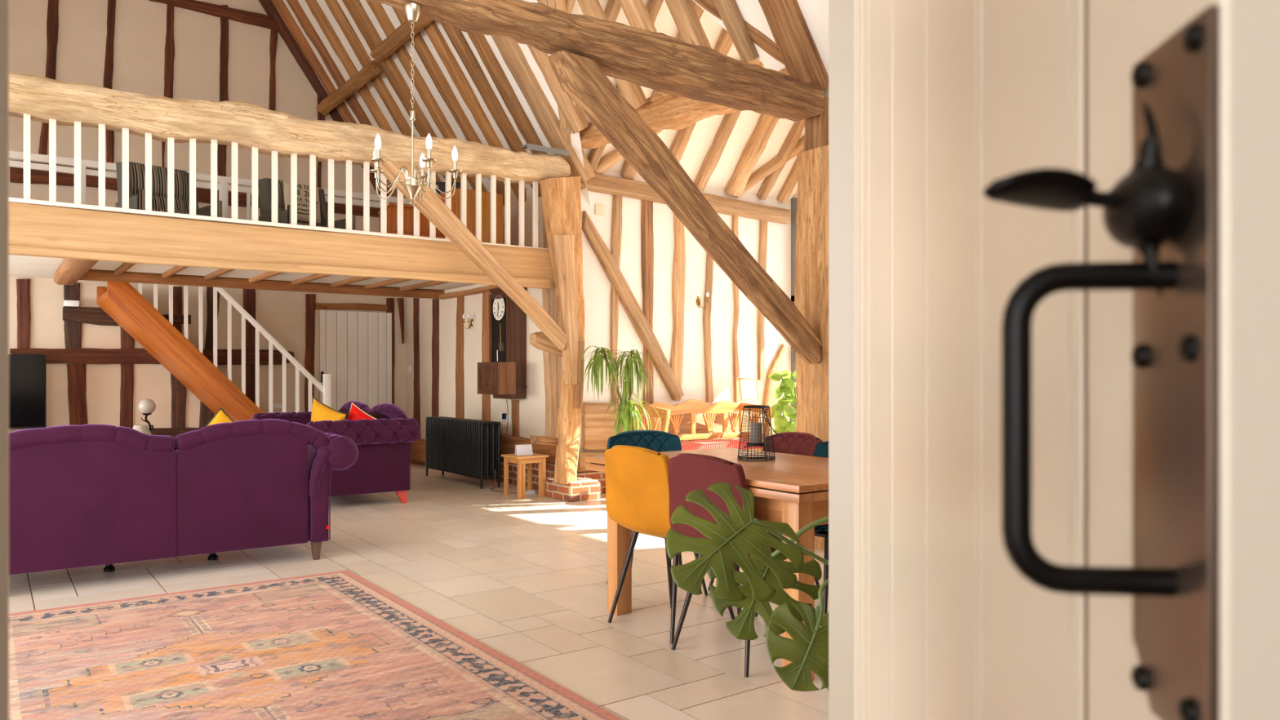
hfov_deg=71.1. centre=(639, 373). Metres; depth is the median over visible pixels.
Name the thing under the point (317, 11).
rafter
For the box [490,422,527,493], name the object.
cable
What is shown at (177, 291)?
stud
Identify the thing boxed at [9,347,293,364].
rail
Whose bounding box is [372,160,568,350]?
brace
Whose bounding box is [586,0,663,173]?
rafter
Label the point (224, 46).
stud
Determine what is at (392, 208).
dresser
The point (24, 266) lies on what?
ceiling
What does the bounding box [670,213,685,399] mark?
stud
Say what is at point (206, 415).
stud
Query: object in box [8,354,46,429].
television
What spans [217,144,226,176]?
stud
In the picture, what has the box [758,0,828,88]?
rafter
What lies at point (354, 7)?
rafter
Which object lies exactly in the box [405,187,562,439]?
wall
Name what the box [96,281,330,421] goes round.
staircase
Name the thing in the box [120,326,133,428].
stud
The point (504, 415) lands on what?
plug
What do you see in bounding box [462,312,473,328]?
wall light
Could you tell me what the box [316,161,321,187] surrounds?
stud
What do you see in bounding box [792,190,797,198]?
wall
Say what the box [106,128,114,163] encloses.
stud
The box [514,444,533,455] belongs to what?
router
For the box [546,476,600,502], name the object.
brick plinth
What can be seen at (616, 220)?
stud
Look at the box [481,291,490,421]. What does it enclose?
stud
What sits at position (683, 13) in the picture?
rafter
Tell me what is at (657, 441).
dining chair
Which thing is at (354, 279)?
joist
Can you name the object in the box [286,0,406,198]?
rafter
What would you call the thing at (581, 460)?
sill
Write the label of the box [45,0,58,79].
stud
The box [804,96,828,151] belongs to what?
jowl
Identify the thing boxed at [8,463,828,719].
floor
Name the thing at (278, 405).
wall socket
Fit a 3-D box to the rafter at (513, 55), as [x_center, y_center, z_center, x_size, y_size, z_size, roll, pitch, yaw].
[-1.997,-4.563,7.853,3.694,5.386,0.272,0,0,-36]
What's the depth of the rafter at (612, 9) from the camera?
7.94 m
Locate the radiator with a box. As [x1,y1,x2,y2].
[426,416,500,488]
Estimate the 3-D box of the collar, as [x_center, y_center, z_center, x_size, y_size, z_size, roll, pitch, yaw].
[-5.199,-4.467,11.010,1.465,0.149,0.082,0,0,-36]
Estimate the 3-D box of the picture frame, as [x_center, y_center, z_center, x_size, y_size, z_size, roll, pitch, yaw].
[1.226,0.172,10.080,0.250,0.259,0.056,0,0,-30]
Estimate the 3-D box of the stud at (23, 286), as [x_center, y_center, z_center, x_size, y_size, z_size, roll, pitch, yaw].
[-6.804,-0.657,9.889,0.133,0.787,0.062,0,0,-36]
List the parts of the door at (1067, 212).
handle, latch plate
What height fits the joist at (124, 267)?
0.055 m
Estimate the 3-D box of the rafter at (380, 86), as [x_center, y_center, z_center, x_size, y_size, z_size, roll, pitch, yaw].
[-3.665,-4.549,10.106,3.660,5.362,0.175,0,0,-36]
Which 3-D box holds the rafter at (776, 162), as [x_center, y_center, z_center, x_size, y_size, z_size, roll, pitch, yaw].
[1.792,-2.575,10.142,1.526,1.161,0.140,0,0,1]
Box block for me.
[529,435,558,445]
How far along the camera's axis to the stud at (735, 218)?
10.17 m
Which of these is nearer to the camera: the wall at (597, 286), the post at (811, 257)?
the post at (811, 257)
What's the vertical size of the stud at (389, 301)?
1.750 m
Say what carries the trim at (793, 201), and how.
attached to the wall at (796, 193)
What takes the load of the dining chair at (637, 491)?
on the floor
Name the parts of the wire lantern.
handle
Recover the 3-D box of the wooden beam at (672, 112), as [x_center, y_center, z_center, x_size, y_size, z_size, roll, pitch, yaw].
[0.138,-2.233,7.776,0.210,0.372,3.944,0,0,-36]
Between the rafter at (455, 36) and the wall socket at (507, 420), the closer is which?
the rafter at (455, 36)
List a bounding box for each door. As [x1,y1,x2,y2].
[319,310,391,410]
[853,0,1279,719]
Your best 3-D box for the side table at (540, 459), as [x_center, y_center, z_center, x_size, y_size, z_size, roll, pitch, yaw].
[-1.134,0.998,8.816,0.340,0.405,0.350,0,0,-36]
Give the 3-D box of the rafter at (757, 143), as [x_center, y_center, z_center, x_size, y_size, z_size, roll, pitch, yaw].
[1.510,-2.982,9.517,0.218,1.946,1.638,0,0,-37]
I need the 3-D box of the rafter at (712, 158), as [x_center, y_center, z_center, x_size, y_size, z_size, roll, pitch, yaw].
[1.106,-2.980,9.222,0.139,1.937,1.636,0,0,-37]
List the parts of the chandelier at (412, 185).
bulb, bulb, arm, arm, chain, rod, arm, arm, bulb, bulb, arm, bulb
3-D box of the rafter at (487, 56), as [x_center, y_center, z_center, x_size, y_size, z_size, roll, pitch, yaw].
[-2.256,-4.548,8.172,3.644,5.354,0.171,0,0,-36]
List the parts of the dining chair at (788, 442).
leg, leg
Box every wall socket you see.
[272,403,282,408]
[499,413,504,420]
[506,415,510,422]
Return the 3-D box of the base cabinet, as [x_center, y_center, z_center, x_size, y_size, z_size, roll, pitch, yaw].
[-1.778,-1.505,9.372,0.542,0.750,0.462,0,0,-36]
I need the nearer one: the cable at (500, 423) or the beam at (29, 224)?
the beam at (29, 224)
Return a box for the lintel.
[315,302,387,311]
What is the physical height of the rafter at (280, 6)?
5.358 m
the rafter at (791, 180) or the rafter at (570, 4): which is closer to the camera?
the rafter at (570, 4)
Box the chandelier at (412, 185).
[369,2,462,205]
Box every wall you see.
[8,0,405,432]
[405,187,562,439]
[416,438,555,489]
[577,471,605,493]
[578,169,791,451]
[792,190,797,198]
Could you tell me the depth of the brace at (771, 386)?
10.49 m
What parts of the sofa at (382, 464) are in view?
arm, arm, panel, leg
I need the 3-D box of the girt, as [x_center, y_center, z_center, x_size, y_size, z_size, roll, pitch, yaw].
[-4.988,-2.227,11.169,4.689,0.279,0.075,0,0,-36]
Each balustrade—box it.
[8,113,549,248]
[8,150,413,220]
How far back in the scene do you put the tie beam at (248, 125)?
6.86 m
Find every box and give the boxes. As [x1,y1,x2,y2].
[63,300,79,306]
[477,361,515,394]
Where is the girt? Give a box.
[9,160,380,217]
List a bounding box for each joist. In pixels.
[53,258,97,285]
[113,262,135,275]
[161,266,189,278]
[204,268,234,279]
[248,271,282,283]
[291,273,330,284]
[329,276,373,287]
[364,278,413,288]
[399,280,449,291]
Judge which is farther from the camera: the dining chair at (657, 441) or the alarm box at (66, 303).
the alarm box at (66, 303)
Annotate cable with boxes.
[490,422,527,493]
[506,399,508,435]
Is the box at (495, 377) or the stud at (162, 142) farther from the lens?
the stud at (162, 142)
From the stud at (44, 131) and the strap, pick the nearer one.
the strap
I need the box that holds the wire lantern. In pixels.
[737,404,777,461]
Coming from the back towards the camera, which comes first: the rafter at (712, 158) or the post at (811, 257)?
the rafter at (712, 158)
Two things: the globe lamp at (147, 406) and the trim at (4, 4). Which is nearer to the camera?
the trim at (4, 4)
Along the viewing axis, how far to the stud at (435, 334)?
11.58 m
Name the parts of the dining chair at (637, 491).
leg, leg, leg, leg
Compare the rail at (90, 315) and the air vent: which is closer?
the air vent
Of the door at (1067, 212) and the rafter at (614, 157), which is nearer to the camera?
the door at (1067, 212)
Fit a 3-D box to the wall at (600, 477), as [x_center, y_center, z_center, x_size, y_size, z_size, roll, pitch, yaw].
[0.607,1.090,9.789,3.080,0.220,0.100,0,0,-36]
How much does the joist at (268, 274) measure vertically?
0.055 m
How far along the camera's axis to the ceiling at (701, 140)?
9.58 m
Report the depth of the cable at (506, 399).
9.94 m
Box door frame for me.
[828,0,853,719]
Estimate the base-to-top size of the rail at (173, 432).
0.197 m
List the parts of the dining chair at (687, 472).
leg, leg, leg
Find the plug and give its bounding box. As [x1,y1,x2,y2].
[502,413,506,419]
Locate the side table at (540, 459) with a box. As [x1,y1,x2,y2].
[501,453,548,498]
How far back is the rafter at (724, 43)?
9.20 m
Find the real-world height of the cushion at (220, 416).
0.517 m
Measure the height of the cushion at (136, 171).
0.620 m
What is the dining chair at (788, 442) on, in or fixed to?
on the floor
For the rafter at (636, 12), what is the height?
4.972 m
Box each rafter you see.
[258,0,389,195]
[271,0,397,197]
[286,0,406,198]
[305,0,393,131]
[324,0,441,182]
[342,0,466,189]
[365,0,487,191]
[391,5,504,205]
[424,20,526,202]
[440,22,541,197]
[466,32,546,154]
[491,35,595,183]
[527,44,588,133]
[537,0,546,5]
[546,0,571,145]
[562,0,621,134]
[565,0,575,13]
[577,0,647,108]
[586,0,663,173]
[594,58,759,173]
[619,0,670,97]
[620,0,703,179]
[665,0,711,48]
[669,28,733,162]
[693,0,784,64]
[693,61,764,191]
[713,0,759,62]
[724,114,779,196]
[735,136,804,198]
[756,119,804,200]
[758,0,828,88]
[777,149,804,203]
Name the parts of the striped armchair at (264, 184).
arm, arm, arm, arm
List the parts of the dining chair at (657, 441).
leg, leg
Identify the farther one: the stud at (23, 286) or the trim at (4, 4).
the stud at (23, 286)
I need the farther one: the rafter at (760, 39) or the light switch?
the light switch
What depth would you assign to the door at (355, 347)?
12.02 m
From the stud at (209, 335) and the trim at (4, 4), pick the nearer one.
the trim at (4, 4)
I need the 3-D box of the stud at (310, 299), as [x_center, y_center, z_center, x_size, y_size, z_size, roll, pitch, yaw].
[-4.313,-0.191,11.706,0.126,1.713,0.062,1,0,-36]
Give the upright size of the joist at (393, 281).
0.053 m
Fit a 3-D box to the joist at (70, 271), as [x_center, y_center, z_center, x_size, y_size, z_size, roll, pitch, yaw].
[-4.924,-0.989,7.870,0.214,0.151,3.480,0,0,-36]
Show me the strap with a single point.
(527, 146)
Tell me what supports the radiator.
on the floor
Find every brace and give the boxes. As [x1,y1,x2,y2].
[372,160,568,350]
[396,297,404,343]
[547,50,822,363]
[582,210,684,399]
[762,344,785,406]
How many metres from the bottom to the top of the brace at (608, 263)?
1.901 m
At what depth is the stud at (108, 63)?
10.35 m
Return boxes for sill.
[577,451,604,472]
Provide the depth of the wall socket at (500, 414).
10.15 m
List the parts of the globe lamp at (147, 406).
globe, stem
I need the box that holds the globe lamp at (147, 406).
[137,398,155,431]
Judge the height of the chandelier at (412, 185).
0.991 m
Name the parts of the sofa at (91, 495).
leg, arm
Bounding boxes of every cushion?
[128,164,189,213]
[151,208,208,216]
[204,407,233,426]
[283,181,320,223]
[297,222,344,229]
[311,396,346,422]
[346,402,376,421]
[680,438,764,450]
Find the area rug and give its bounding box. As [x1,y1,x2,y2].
[8,569,623,719]
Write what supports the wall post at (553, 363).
attached to the tie beam at (248, 125)
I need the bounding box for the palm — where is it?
[580,346,662,435]
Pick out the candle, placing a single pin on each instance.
(756, 435)
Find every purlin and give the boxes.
[315,59,382,115]
[369,14,434,62]
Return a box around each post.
[540,176,585,484]
[541,195,562,437]
[794,145,828,551]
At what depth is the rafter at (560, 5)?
8.20 m
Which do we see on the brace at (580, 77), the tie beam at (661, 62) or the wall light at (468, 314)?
the tie beam at (661, 62)
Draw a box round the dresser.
[377,203,444,238]
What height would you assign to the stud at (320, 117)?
0.556 m
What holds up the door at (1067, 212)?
in the door frame
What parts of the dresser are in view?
drawer, drawer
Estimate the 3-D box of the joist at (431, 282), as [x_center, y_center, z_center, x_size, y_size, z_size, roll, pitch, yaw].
[-2.008,-1.050,9.812,0.076,0.056,3.180,0,0,-36]
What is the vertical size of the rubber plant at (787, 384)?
1.249 m
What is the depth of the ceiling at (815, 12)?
9.41 m
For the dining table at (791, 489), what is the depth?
3.69 m
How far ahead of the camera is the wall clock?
9.67 m
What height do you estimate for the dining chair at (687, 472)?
0.873 m
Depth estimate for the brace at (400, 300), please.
12.41 m
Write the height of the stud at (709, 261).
2.033 m
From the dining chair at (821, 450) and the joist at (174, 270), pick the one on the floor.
the dining chair at (821, 450)
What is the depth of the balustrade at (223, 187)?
9.74 m
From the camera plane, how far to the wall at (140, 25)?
10.68 m
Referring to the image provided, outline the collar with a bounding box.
[149,0,279,30]
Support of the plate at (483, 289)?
attached to the wall at (532, 408)
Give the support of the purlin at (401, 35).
attached to the rafter at (354, 7)
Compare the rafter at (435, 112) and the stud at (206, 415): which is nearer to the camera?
the rafter at (435, 112)
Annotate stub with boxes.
[529,331,562,356]
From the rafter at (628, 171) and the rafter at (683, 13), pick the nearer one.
the rafter at (683, 13)
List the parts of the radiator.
leg, leg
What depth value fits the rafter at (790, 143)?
10.07 m
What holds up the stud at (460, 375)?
attached to the wall at (532, 408)
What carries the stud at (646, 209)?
attached to the wall at (597, 286)
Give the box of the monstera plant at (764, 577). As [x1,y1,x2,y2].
[666,482,828,691]
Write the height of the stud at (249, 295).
1.656 m
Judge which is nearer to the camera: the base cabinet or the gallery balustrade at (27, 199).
the gallery balustrade at (27, 199)
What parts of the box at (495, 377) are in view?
handle, moulding, door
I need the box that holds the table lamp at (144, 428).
[132,424,151,435]
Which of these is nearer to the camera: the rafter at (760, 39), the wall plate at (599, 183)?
the rafter at (760, 39)
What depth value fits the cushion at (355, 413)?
8.24 m
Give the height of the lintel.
0.096 m
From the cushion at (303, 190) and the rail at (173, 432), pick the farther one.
the rail at (173, 432)
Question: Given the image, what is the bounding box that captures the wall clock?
[488,287,527,399]
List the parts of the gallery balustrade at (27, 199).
rail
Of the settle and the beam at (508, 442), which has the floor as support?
the settle
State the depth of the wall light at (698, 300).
9.85 m
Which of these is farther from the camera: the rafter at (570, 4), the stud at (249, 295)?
the stud at (249, 295)
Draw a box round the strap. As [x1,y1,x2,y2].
[520,143,568,155]
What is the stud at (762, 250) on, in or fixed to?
attached to the wall at (597, 286)
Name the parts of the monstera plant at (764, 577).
stem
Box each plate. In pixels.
[438,284,498,299]
[569,170,790,224]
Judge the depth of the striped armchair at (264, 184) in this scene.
9.61 m
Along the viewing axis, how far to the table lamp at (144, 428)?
9.06 m
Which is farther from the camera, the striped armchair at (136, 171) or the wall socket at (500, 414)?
the wall socket at (500, 414)
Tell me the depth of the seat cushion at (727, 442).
9.25 m
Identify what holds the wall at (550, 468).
attached to the wall at (532, 408)
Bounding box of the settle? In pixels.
[635,399,773,450]
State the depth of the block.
8.43 m
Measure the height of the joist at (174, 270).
0.053 m
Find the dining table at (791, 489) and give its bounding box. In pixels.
[585,447,828,680]
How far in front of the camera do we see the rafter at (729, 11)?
6.41 m
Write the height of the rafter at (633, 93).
4.973 m
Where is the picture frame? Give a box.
[738,377,759,400]
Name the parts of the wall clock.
door, moulding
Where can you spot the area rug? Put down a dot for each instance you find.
(335, 645)
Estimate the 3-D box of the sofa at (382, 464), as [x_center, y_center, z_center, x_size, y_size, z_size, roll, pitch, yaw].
[-3.027,0.741,8.759,0.985,0.918,2.154,0,0,-36]
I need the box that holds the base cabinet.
[437,187,502,244]
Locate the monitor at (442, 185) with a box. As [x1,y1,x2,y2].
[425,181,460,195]
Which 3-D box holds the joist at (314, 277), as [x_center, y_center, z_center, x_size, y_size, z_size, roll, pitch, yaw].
[-3.051,-1.050,9.051,0.073,0.053,3.180,0,0,-36]
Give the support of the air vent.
in the wall at (597, 286)
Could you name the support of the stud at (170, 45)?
attached to the wall at (140, 25)
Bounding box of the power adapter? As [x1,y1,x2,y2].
[524,489,534,494]
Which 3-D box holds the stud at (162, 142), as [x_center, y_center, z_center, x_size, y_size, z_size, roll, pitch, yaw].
[-5.691,-2.685,10.701,0.037,0.571,0.061,0,0,-36]
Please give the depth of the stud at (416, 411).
12.09 m
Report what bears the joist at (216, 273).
attached to the ceiling at (24, 266)
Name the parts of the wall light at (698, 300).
arm, arm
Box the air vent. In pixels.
[595,204,604,215]
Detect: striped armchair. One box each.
[115,161,222,217]
[257,177,355,230]
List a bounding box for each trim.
[0,0,8,719]
[791,197,796,422]
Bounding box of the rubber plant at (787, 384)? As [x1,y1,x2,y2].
[768,369,796,433]
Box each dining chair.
[604,444,734,644]
[606,430,707,595]
[667,453,815,676]
[707,431,823,590]
[755,440,828,617]
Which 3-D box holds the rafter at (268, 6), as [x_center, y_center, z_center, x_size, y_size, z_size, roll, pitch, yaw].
[-4.071,-3.482,11.809,1.988,2.879,0.163,0,0,-36]
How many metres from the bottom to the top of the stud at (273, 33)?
1.196 m
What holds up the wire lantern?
on the dining table at (791, 489)
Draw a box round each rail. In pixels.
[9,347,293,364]
[62,306,191,325]
[148,427,201,437]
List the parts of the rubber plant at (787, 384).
stem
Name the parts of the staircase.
handrail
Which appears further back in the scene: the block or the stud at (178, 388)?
the stud at (178, 388)
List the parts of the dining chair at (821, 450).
seat plate, leg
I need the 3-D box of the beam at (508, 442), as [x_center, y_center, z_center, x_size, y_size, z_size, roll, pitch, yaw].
[-1.939,0.943,10.543,0.124,0.556,4.011,0,0,-36]
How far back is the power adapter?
8.92 m
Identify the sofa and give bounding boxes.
[8,418,358,574]
[252,400,419,502]
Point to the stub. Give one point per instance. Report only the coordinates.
(539, 340)
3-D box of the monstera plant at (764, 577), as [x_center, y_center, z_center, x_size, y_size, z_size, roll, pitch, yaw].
[0.428,0.723,1.996,0.764,0.954,0.422,0,0,-10]
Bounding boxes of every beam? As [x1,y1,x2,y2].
[8,71,570,184]
[8,201,552,288]
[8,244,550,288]
[79,269,444,298]
[366,0,824,121]
[410,432,555,463]
[578,67,789,148]
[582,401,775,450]
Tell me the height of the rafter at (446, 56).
5.358 m
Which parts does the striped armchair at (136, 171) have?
arm, arm, frame, arm, arm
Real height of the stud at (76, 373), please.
0.867 m
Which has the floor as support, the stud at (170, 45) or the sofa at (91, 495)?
the sofa at (91, 495)
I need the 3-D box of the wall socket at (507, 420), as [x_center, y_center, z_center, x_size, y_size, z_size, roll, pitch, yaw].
[-1.476,0.503,10.021,0.012,0.080,0.090,0,0,-36]
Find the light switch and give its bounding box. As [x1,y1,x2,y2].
[407,366,410,373]
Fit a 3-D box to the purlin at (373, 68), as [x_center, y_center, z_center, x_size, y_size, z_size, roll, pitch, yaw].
[-3.578,-3.481,10.963,0.179,0.178,1.970,0,0,-36]
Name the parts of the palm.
crown, stem, stem, crown, stem, crown, crown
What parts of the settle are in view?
post, arm rail, post, post, crest rail, post, rail, post, post, panel, arm rail, post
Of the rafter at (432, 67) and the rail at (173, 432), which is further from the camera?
the rail at (173, 432)
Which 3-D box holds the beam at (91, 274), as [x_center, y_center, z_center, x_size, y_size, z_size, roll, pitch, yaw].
[-4.121,-1.015,10.288,3.970,0.113,0.092,0,0,-36]
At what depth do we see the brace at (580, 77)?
5.38 m
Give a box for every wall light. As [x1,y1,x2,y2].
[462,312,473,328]
[695,291,710,308]
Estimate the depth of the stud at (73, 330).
10.13 m
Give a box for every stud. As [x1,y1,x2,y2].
[16,279,31,348]
[38,122,48,155]
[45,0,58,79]
[63,283,81,348]
[66,364,88,425]
[103,0,115,88]
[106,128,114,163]
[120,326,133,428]
[161,141,164,167]
[164,4,174,98]
[170,373,186,427]
[173,286,182,333]
[199,400,213,427]
[204,286,219,349]
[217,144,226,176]
[219,4,228,102]
[243,288,255,404]
[268,29,277,111]
[304,293,315,412]
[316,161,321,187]
[317,94,324,120]
[386,297,394,404]
[413,297,420,438]
[431,298,439,417]
[455,296,464,418]
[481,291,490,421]
[511,400,519,436]
[609,195,622,403]
[640,200,653,404]
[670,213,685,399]
[702,253,713,402]
[731,215,741,402]
[756,219,767,380]
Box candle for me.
[743,422,768,447]
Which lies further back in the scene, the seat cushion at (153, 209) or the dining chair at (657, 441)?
the seat cushion at (153, 209)
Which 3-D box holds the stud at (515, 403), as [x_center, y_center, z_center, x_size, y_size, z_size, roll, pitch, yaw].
[-1.361,0.507,9.873,0.061,0.443,0.140,0,-1,-36]
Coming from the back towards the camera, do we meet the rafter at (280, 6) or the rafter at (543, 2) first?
the rafter at (280, 6)
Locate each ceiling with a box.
[8,254,475,289]
[282,0,828,205]
[571,0,804,199]
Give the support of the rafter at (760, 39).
attached to the ceiling at (815, 12)
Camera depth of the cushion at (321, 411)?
8.22 m
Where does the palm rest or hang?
on the floor

